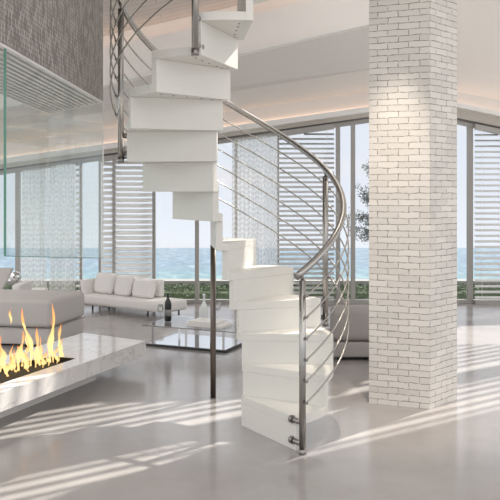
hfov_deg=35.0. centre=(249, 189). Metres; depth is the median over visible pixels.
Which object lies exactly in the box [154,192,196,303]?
window
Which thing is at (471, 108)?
trim
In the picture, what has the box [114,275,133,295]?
cushion
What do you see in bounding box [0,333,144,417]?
hearth
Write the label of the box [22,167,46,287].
sheer curtain
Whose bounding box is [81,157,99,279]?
window
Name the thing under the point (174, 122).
spiral staircase
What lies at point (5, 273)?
armchair
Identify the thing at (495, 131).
blind
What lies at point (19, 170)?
window
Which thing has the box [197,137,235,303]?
window
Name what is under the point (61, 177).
sheer curtain
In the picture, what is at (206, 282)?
parapet
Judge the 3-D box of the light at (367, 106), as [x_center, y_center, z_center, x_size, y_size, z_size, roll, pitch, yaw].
[-0.979,-0.774,10.900,6.592,0.943,0.040,0,0,0]
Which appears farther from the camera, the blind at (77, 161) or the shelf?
the blind at (77, 161)
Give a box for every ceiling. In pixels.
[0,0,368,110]
[0,27,368,127]
[0,70,368,143]
[0,92,499,157]
[103,0,237,35]
[457,0,499,99]
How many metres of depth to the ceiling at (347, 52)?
9.52 m
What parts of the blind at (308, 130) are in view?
head rail, ladder cord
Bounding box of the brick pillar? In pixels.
[369,0,456,408]
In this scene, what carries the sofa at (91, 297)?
on the floor
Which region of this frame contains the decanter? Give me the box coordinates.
[200,294,207,317]
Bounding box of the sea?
[0,248,499,278]
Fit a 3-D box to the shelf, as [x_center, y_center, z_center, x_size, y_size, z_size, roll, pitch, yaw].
[-0.512,1.536,8.055,0.853,0.004,0.593,0,0,24]
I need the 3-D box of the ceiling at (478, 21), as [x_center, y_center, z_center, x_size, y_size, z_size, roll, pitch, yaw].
[3.043,-1.929,9.765,2.448,1.678,2.330,0,0,0]
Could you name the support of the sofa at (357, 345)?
on the floor
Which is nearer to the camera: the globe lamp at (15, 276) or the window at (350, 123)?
the globe lamp at (15, 276)
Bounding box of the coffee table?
[142,315,241,352]
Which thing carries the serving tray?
on the coffee table
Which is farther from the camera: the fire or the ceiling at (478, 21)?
the ceiling at (478, 21)
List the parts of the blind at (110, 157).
head rail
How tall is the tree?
2.565 m
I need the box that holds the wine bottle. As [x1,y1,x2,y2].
[164,293,171,321]
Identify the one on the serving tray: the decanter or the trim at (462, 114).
the decanter
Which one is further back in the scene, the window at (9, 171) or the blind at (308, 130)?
the window at (9, 171)
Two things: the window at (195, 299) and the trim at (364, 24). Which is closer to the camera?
the trim at (364, 24)
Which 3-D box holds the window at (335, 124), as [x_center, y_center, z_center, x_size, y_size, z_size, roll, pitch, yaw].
[0.800,0.320,10.960,0.827,2.483,0.080,0,0,0]
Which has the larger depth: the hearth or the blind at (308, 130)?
the blind at (308, 130)
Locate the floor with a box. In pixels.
[0,303,499,499]
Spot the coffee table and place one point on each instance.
(185, 341)
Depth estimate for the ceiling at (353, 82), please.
10.51 m
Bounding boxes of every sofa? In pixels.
[0,289,84,344]
[80,276,186,315]
[326,305,368,359]
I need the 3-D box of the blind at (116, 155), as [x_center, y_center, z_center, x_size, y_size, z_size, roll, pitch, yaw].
[-1.592,0.504,10.848,0.506,2.114,0.064,0,0,0]
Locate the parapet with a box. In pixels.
[6,279,499,288]
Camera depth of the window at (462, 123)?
10.92 m
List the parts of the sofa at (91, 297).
arm, sofa frame, backrest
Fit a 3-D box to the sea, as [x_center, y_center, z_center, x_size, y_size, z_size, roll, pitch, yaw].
[0.000,13.661,100.000,220.000,0.200,172.000,0,0,0]
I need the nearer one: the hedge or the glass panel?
the glass panel
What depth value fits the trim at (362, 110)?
10.71 m
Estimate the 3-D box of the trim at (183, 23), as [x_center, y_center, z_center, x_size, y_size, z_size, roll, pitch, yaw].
[-0.776,-1.894,9.230,5.702,1.523,0.140,0,0,0]
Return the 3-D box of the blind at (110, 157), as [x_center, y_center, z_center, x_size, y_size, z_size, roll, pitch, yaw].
[-1.947,0.542,10.848,0.150,2.038,0.064,0,0,0]
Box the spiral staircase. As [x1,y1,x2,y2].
[110,0,348,454]
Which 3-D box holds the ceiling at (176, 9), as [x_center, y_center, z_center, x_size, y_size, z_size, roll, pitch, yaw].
[-1.632,-2.112,6.350,3.990,1.595,5.900,0,0,0]
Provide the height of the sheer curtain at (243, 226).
2.305 m
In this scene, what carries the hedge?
on the terrace
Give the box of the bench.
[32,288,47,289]
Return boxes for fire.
[0,305,63,375]
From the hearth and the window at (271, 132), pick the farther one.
the window at (271, 132)
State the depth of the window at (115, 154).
10.92 m
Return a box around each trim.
[0,23,368,109]
[0,106,368,164]
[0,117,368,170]
[103,0,311,47]
[112,155,115,273]
[457,102,499,117]
[457,109,499,126]
[457,118,499,128]
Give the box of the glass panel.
[0,0,103,257]
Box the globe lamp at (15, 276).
[10,271,20,283]
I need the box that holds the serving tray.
[186,317,232,328]
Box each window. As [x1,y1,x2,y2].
[0,168,16,283]
[17,159,80,290]
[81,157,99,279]
[100,154,153,278]
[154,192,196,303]
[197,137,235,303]
[236,132,272,138]
[278,123,337,302]
[338,121,352,303]
[353,119,368,303]
[457,120,470,303]
[471,123,499,303]
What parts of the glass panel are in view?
mosaic casing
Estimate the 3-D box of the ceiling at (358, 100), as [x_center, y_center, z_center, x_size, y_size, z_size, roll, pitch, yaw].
[0.276,-0.902,10.965,9.102,1.205,0.070,0,0,0]
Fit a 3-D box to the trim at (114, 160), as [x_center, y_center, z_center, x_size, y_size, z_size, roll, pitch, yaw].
[-1.858,0.544,10.860,0.038,2.033,0.060,0,0,0]
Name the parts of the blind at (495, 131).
head rail, rail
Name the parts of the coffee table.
leg, leg, glass, plate, leg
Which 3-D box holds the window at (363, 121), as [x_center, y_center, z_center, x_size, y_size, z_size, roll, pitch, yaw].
[1.869,0.242,10.960,0.896,2.638,0.080,0,0,0]
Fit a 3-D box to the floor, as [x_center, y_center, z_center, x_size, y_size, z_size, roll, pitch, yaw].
[0.000,1.611,4.035,14.000,0.100,14.070,0,0,0]
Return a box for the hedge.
[4,283,499,298]
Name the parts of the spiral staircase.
post, post, railing rod, railing rod, handrail, mounting knob, mounting knob, post, post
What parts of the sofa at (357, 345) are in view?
backrest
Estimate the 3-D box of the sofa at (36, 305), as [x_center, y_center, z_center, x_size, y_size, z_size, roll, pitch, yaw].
[-2.494,1.316,8.325,1.329,0.450,0.804,0,0,10]
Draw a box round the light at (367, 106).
[12,106,367,156]
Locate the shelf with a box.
[148,333,241,349]
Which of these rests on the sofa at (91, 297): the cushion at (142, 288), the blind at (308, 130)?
the cushion at (142, 288)
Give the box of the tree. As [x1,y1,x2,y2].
[344,160,368,241]
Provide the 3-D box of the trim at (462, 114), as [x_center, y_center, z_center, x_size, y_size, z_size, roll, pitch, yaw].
[3.572,-0.896,10.935,2.510,0.651,0.130,0,0,0]
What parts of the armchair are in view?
backrest, armrest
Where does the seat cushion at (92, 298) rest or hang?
on the sofa at (91, 297)
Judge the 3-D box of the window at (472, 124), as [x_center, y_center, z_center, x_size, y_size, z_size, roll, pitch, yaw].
[3.448,0.318,10.960,0.828,2.486,0.080,0,0,0]
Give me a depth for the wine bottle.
8.15 m
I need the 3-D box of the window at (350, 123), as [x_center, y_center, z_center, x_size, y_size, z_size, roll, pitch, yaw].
[1.317,0.305,10.960,0.207,2.512,0.080,0,0,0]
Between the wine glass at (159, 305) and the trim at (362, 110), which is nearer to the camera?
the wine glass at (159, 305)
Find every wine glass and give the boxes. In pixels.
[157,304,163,320]
[216,300,220,318]
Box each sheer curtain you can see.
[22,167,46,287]
[49,163,74,290]
[232,134,277,265]
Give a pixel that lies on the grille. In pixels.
(30, 81)
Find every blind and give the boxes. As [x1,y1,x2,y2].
[76,160,79,290]
[102,155,112,272]
[115,153,151,277]
[278,124,333,303]
[474,124,499,303]
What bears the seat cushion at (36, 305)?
on the sofa at (36, 305)
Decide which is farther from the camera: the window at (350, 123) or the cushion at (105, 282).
the window at (350, 123)
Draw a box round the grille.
[0,42,102,113]
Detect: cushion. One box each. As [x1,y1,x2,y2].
[0,289,83,327]
[84,292,186,312]
[94,272,115,293]
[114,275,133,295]
[132,279,155,297]
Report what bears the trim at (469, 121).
attached to the ceiling at (358, 100)
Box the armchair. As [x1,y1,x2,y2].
[0,268,31,289]

